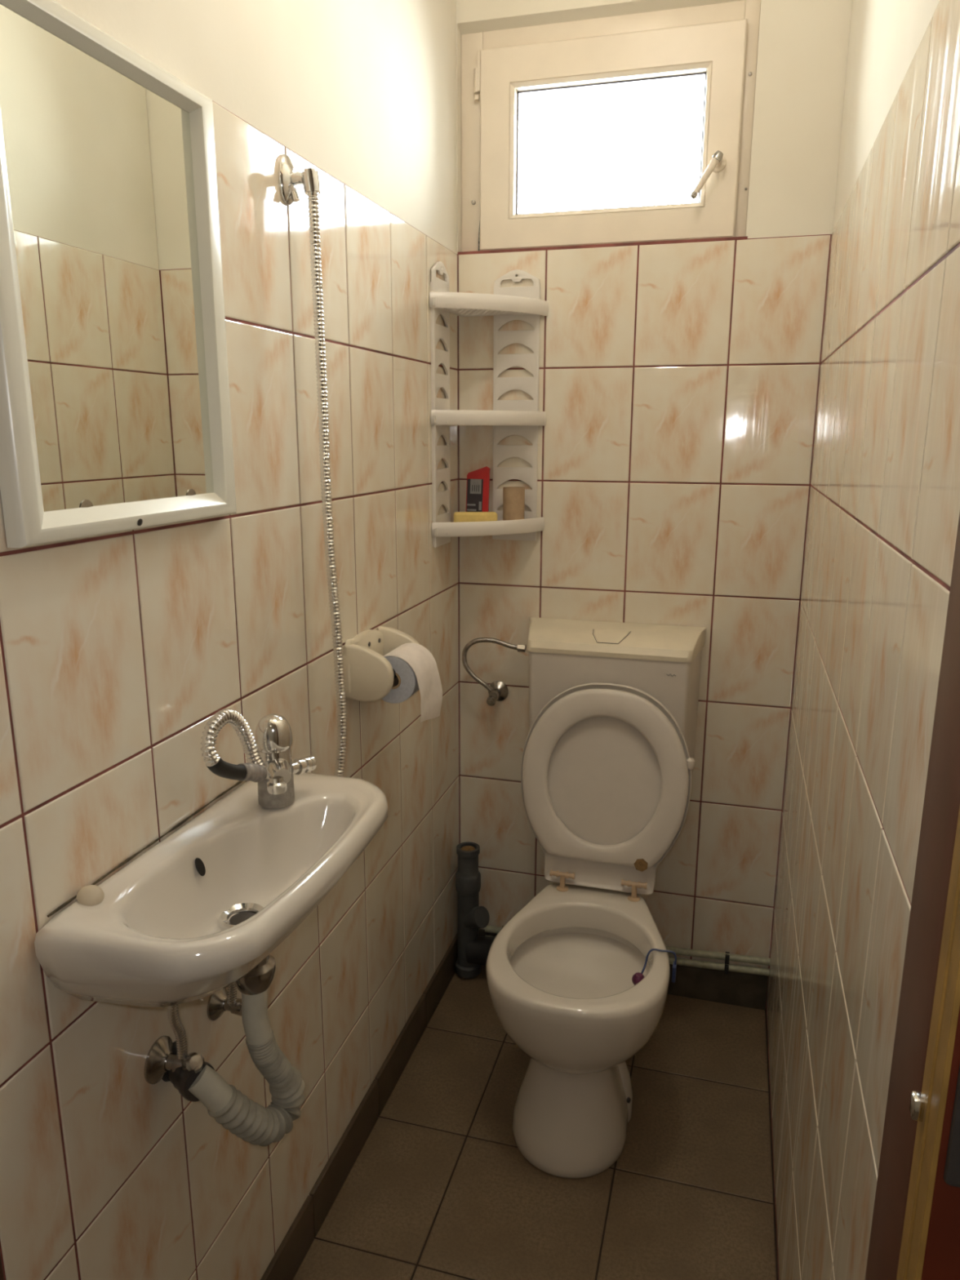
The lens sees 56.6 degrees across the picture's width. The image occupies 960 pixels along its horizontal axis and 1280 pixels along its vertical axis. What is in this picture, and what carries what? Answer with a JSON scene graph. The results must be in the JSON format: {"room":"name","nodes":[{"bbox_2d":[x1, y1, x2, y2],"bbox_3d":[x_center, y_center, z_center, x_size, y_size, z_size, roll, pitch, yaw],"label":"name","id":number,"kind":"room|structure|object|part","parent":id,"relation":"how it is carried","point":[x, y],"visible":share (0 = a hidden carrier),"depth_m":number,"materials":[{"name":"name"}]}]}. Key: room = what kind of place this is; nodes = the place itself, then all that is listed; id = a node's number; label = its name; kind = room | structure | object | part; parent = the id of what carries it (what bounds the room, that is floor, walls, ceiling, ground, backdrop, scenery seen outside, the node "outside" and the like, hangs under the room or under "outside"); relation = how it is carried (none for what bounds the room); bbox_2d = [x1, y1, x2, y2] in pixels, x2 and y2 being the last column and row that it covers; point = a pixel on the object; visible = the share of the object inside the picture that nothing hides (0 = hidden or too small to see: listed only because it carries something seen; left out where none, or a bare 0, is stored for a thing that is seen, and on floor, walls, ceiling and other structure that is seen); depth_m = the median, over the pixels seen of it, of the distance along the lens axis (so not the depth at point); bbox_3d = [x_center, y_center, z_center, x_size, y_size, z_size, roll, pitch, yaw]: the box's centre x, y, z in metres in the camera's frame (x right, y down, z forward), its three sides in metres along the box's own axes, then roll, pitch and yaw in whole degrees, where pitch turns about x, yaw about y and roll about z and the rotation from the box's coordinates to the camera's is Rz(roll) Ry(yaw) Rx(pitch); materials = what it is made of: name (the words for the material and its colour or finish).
{"room":"bathroom","nodes":[
{"label":"bathroom","id":0,"kind":"room"},
{"bbox_2d":[0,0,458,1279],"bbox_3d":[-0.307,-0.214,1.445,0.100,2.650,1.515,4,14,15],"label":"wall","id":1,"kind":"structure","parent":0,"point":[118,651],"depth_m":1.26,"materials":[{"name":"beige tile"}]},
{"bbox_2d":[0,0,236,548],"bbox_3d":[-0.373,-0.362,0.938,0.022,0.488,0.373,4,14,15],"label":"mirror","id":2,"kind":"object","parent":1,"relation":"attached to","point":[115,413],"visible":1,"depth_m":0.91,"materials":[{"name":"white plastic"}]},
{"bbox_2d":[144,1004,204,1084],"bbox_3d":[-0.365,0.453,1.077,0.068,0.195,0.058,4,14,15],"label":"angle valve","id":3,"kind":"object","parent":1,"relation":"attached to","point":[161,1058],"visible":0.65,"depth_m":1.08,"materials":[{"name":"silver metal"}]},
{"bbox_3d":[-0.349,0.513,1.079,0.029,0.028,0.026,4,14,15],"label":"valve knob","id":4,"kind":"part","parent":3,"relation":"part of","materials":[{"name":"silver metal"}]},
{"bbox_2d":[34,772,387,1007],"bbox_3d":[-0.271,0.299,1.082,0.228,0.141,0.469,4,14,15],"label":"basin","id":5,"kind":"object","parent":1,"relation":"attached to","point":[188,918],"visible":0.96,"depth_m":1.01,"materials":[{"name":"white ceramic"}]},
{"bbox_2d":[162,954,305,1146],"bbox_3d":[-0.310,0.523,1.119,0.176,0.282,0.106,-4,14,-16],"label":"trap","id":6,"kind":"object","parent":5,"relation":"attached to","point":[255,1124],"visible":0.98,"depth_m":1.11,"materials":[{"name":"white plastic"}]},
{"bbox_2d":[254,713,316,808],"bbox_3d":[-0.264,0.156,1.176,0.064,0.122,0.100,4,14,15],"label":"faucet","id":7,"kind":"object","parent":5,"relation":"on","point":[273,733],"visible":0.94,"depth_m":1.15,"materials":[{"name":"silver metal"}]},
{"bbox_2d":[200,708,267,782],"bbox_3d":[-0.296,0.134,1.088,0.038,0.107,0.114,4,14,15],"label":"flexible hose","id":8,"kind":"object","parent":7,"relation":"attached to","point":[255,771],"visible":1,"depth_m":1.07,"materials":[{"name":"silver metal"}]},
{"bbox_3d":[-0.260,0.184,1.141,0.025,0.020,0.025,4,14,15],"label":"spout","id":9,"kind":"part","parent":7,"relation":"part of","materials":[{"name":"silver metal"}]},
{"bbox_3d":[-0.242,0.170,1.202,0.022,0.024,0.042,9,16,33],"label":"diverter knob","id":10,"kind":"part","parent":7,"relation":"part of","materials":[{"name":"silver metal"}]},
{"bbox_2d":[206,983,241,1020],"bbox_3d":[-0.334,0.429,1.200,0.060,0.194,0.052,4,14,15],"label":"angle valve","id":11,"kind":"object","parent":1,"relation":"attached to","point":[224,1000],"visible":0.3,"depth_m":1.21,"materials":[{"name":"silver metal"}]},
{"bbox_2d":[277,154,321,205],"bbox_3d":[-0.250,-0.650,1.257,0.054,0.066,0.043,4,14,15],"label":"bracket","id":12,"kind":"object","parent":1,"relation":"attached to","point":[289,180],"visible":1,"depth_m":1.25,"materials":[{"name":"silver metal"}]},
{"bbox_3d":[-0.257,-0.641,1.261,0.026,0.039,0.017,4,14,15],"label":"arm","id":13,"kind":"part","parent":12,"relation":"part of","materials":[{"name":"silver metal"}]},
{"bbox_2d":[303,168,346,776],"bbox_3d":[-0.248,-0.150,1.259,0.039,0.996,0.229,3,13,10],"label":"shower hose","id":14,"kind":"object","parent":12,"relation":"hanging from","point":[313,198],"visible":0.73,"depth_m":1.33,"materials":[{"name":"silver metal"}]},
{"bbox_2d":[260,933,457,1279],"bbox_3d":[-0.258,0.986,1.708,0.009,0.092,1.509,4,14,15],"label":"baseboard","id":15,"kind":"structure","parent":1,"relation":"attached to","point":[298,1240],"depth_m":1.75,"materials":[{"name":"brown tile"}]},
{"bbox_2d":[343,626,418,702],"bbox_3d":[-0.174,0.042,1.635,0.088,0.111,0.177,4,14,15],"label":"toilet paper holder","id":16,"kind":"object","parent":1,"relation":"attached to","point":[369,676],"visible":0.8,"depth_m":1.56,"materials":[{"name":"beige plastic"}]},
{"bbox_3d":[-0.209,0.039,1.645,0.014,0.111,0.177,4,14,15],"label":"plate","id":17,"kind":"part","parent":16,"relation":"part of","materials":[{"name":"beige plastic"}]},
{"bbox_2d":[381,642,442,722],"bbox_3d":[-0.135,0.086,1.632,0.101,0.140,0.121,4,14,15],"label":"toilet paper roll","id":18,"kind":"object","parent":16,"relation":"hanging from","point":[415,668],"visible":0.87,"depth_m":1.59,"materials":[{"name":"white paper"}]},
{"bbox_2d":[293,964,777,1279],"bbox_3d":[0.159,1.074,1.758,0.996,0.100,1.795,4,14,15],"label":"floor","id":19,"kind":"structure","parent":0,"point":[441,1186],"depth_m":1.71,"materials":[{"name":"brown tile"}]},
{"bbox_2d":[455,841,495,978],"bbox_3d":[0.113,0.726,2.224,0.417,0.358,0.086,10,16,35],"label":"pipe","id":20,"kind":"object","parent":19,"relation":"on","point":[473,948],"visible":0.62,"depth_m":2.29,"materials":[{"name":"grey plastic"}]},
{"bbox_2d":[462,906,489,928],"bbox_3d":[-0.011,0.715,2.299,0.065,0.067,0.054,11,17,38],"label":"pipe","id":21,"kind":"object","parent":20,"relation":"attached to","point":[473,917],"depth_m":2.29,"materials":[{"name":"grey plastic"}]},
{"bbox_2d":[485,682,695,1178],"bbox_3d":[0.226,0.565,1.813,0.396,0.865,0.546,4,14,15],"label":"toilet","id":22,"kind":"object","parent":19,"relation":"on","point":[606,768],"visible":0.99,"depth_m":1.90,"materials":[{"name":"white ceramic"}]},
{"bbox_3d":[0.205,0.798,1.831,0.352,0.404,0.455,4,14,15],"label":"bowl","id":23,"kind":"part","parent":22,"relation":"part of","materials":[{"name":"white ceramic"}]},
{"bbox_3d":[0.268,0.297,1.938,0.360,0.379,0.067,4,14,15],"label":"seat","id":24,"kind":"part","parent":22,"relation":"part of","materials":[{"name":"white plastic"}]},
{"bbox_3d":[0.272,0.321,1.958,0.373,0.454,0.082,4,14,15],"label":"lid","id":25,"kind":"part","parent":22,"relation":"part of","materials":[{"name":"white plastic"}]},
{"bbox_2d":[631,948,676,985],"bbox_3d":[0.339,0.637,1.737,0.100,0.061,0.039,-5,14,-19],"label":"air freshener","id":26,"kind":"object","parent":22,"relation":"attached to","point":[637,977],"visible":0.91,"depth_m":1.74,"materials":[{"name":"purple plastic"}]},
{"bbox_3d":[0.380,0.649,1.746,0.007,0.034,0.024,4,14,15],"label":"clip plate","id":27,"kind":"part","parent":26,"relation":"part of","materials":[{"name":"blue plastic"}]},
{"bbox_2d":[455,0,852,1008],"bbox_3d":[0.369,-0.381,2.167,0.996,2.650,0.280,4,14,15],"label":"wall","id":28,"kind":"structure","parent":0,"point":[678,380],"depth_m":2.01,"materials":[{"name":"beige tile"}]},
{"bbox_2d":[429,261,548,547],"bbox_3d":[0.023,-0.513,1.976,0.213,0.604,0.208,4,14,15],"label":"corner shelf","id":29,"kind":"object","parent":28,"relation":"attached to","point":[522,418],"visible":0.99,"depth_m":2.00,"materials":[{"name":"white plastic"}]},
{"bbox_3d":[-0.085,-0.511,1.968,0.006,0.604,0.107,4,14,15],"label":"wall rail","id":30,"kind":"part","parent":29,"relation":"part of","materials":[{"name":"white plastic"}]},
{"bbox_2d":[453,511,497,522],"bbox_3d":[-0.011,-0.273,2.044,0.099,0.040,0.034,-1,13,-3],"label":"sponge","id":31,"kind":"object","parent":29,"relation":"on","point":[459,517],"visible":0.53,"depth_m":2.02,"materials":[{"name":"yellow"}]},
{"bbox_2d":[466,466,490,511],"bbox_3d":[-0.005,-0.336,2.098,0.055,0.142,0.028,2,13,9],"label":"packet","id":32,"kind":"object","parent":29,"relation":"on","point":[477,490],"visible":0.84,"depth_m":2.09,"materials":[{"name":"red cardboard"}]},
{"bbox_2d":[466,479,481,511],"bbox_3d":[-0.013,-0.334,2.093,0.035,0.086,0.011,2,13,9],"label":"picture","id":33,"kind":"object","parent":32,"relation":"attached to","point":[473,486],"depth_m":2.09},
{"bbox_3d":[-0.013,-0.323,2.095,0.038,0.108,0.014,2,13,9],"label":"printed panel","id":34,"kind":"part","parent":32,"relation":"part of","materials":[{"name":"black cardboard"}]},
{"bbox_2d":[431,516,544,537],"bbox_3d":[0.022,-0.258,2.035,0.212,0.032,0.207,4,14,15],"label":"shelf","id":35,"kind":"object","parent":29,"relation":"on","point":[442,526],"depth_m":2.01,"materials":[{"name":"white plastic"}]},
{"bbox_2d":[431,409,546,426],"bbox_3d":[0.023,-0.493,1.981,0.212,0.032,0.207,4,14,15],"label":"shelf","id":36,"kind":"object","parent":29,"relation":"on","point":[438,417],"depth_m":1.95,"materials":[{"name":"white plastic"}]},
{"bbox_2d":[429,291,548,316],"bbox_3d":[0.023,-0.725,1.926,0.212,0.032,0.207,4,14,15],"label":"shelf","id":37,"kind":"object","parent":29,"relation":"on","point":[442,303],"depth_m":1.91,"materials":[{"name":"white plastic"}]},
{"bbox_2d":[502,486,524,520],"bbox_3d":[0.078,-0.305,2.064,0.050,0.095,0.050,4,14,15],"label":"cardboard tube","id":38,"kind":"object","parent":29,"relation":"on","point":[513,497],"visible":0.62,"depth_m":2.04,"materials":[{"name":"brown cardboard"}]},
{"bbox_3d":[0.082,-0.533,2.060,0.107,0.604,0.006,4,14,15],"label":"wall rail","id":39,"kind":"part","parent":29,"relation":"part of","materials":[{"name":"white plastic"}]},
{"bbox_2d":[462,637,526,706],"bbox_3d":[0.039,0.075,2.181,0.158,0.176,0.071,4,14,15],"label":"angle valve","id":40,"kind":"object","parent":28,"relation":"attached to","point":[498,691],"visible":1,"depth_m":2.17,"materials":[{"name":"silver metal"}]},
{"bbox_3d":[0.029,0.148,2.183,0.024,0.026,0.028,4,14,15],"label":"valve knob","id":41,"kind":"part","parent":40,"relation":"part of","materials":[{"name":"silver metal"}]},
{"bbox_2d":[461,0,760,251],"bbox_3d":[0.258,-1.083,1.910,0.627,0.452,0.126,4,14,15],"label":"window","id":42,"kind":"structure","parent":28,"relation":"in","point":[718,42],"depth_m":1.89,"materials":[{"name":"white paint"}]},
{"bbox_3d":[0.463,-0.951,1.823,0.053,0.073,0.016,4,14,15],"label":"lever","id":43,"kind":"part","parent":42,"relation":"part of","materials":[{"name":"white paint"}]},
{"bbox_3d":[0.489,-0.984,1.834,0.034,0.034,0.031,4,14,15],"label":"handle","id":44,"kind":"part","parent":42,"relation":"part of","materials":[{"name":"white paint"}]},
{"bbox_2d":[527,617,706,775],"bbox_3d":[0.297,0.170,2.075,0.416,0.398,0.167,4,14,15],"label":"cistern","id":45,"kind":"object","parent":28,"relation":"attached to","point":[664,662],"visible":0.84,"depth_m":1.99,"materials":[{"name":"white plastic"}]},
{"bbox_3d":[0.297,-0.002,2.035,0.416,0.044,0.167,4,14,15],"label":"tank lid","id":46,"kind":"part","parent":45,"relation":"part of","materials":[{"name":"beige plastic"}]},
{"bbox_2d":[479,928,768,1009],"bbox_3d":[0.331,0.845,2.308,0.784,0.098,0.009,4,14,15],"label":"baseboard","id":47,"kind":"structure","parent":28,"relation":"attached to","point":[737,988],"depth_m":2.23,"materials":[{"name":"brown tile"}]},
{"bbox_2d":[484,935,768,976],"bbox_3d":[0.359,0.802,2.272,0.718,0.049,0.025,4,14,15],"label":"pipe","id":48,"kind":"object","parent":28,"relation":"attached to","point":[682,962],"visible":0.43,"depth_m":2.20,"materials":[{"name":"silver metal"}]},
{"bbox_2d":[484,925,769,965],"bbox_3d":[0.360,0.775,2.267,0.718,0.048,0.025,4,14,15],"label":"pipe","id":49,"kind":"object","parent":28,"relation":"attached to","point":[727,957],"visible":0.43,"depth_m":2.20,"materials":[{"name":"silver metal"}]},
{"bbox_2d":[766,0,959,1279],"bbox_3d":[0.554,-0.157,1.207,0.100,2.650,1.515,4,14,15],"label":"wall","id":50,"kind":"structure","parent":0,"point":[884,505],"depth_m":1.01,"materials":[{"name":"beige tile"}]},
{"bbox_3d":[-0.141,-0.039,0.583,2.500,2.600,0.085,4,14,15],"label":"wall","id":51,"kind":"structure","parent":0,"visible":0},
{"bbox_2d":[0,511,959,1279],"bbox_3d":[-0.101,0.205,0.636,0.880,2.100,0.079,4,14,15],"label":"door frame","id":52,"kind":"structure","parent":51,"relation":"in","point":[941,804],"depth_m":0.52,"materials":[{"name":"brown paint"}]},
{"bbox_2d":[896,805,959,1279],"bbox_3d":[0.582,0.294,0.351,0.743,2.020,0.096,4,14,15],"label":"door","id":53,"kind":"structure","parent":51,"relation":"in","point":[930,1249],"depth_m":0.46,"materials":[{"name":"brown wood"}]},
{"bbox_3d":[0.256,0.173,0.428,0.037,0.220,0.005,4,14,15],"label":"handle plate","id":54,"kind":"part","parent":53,"relation":"part of","materials":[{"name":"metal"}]}
]}

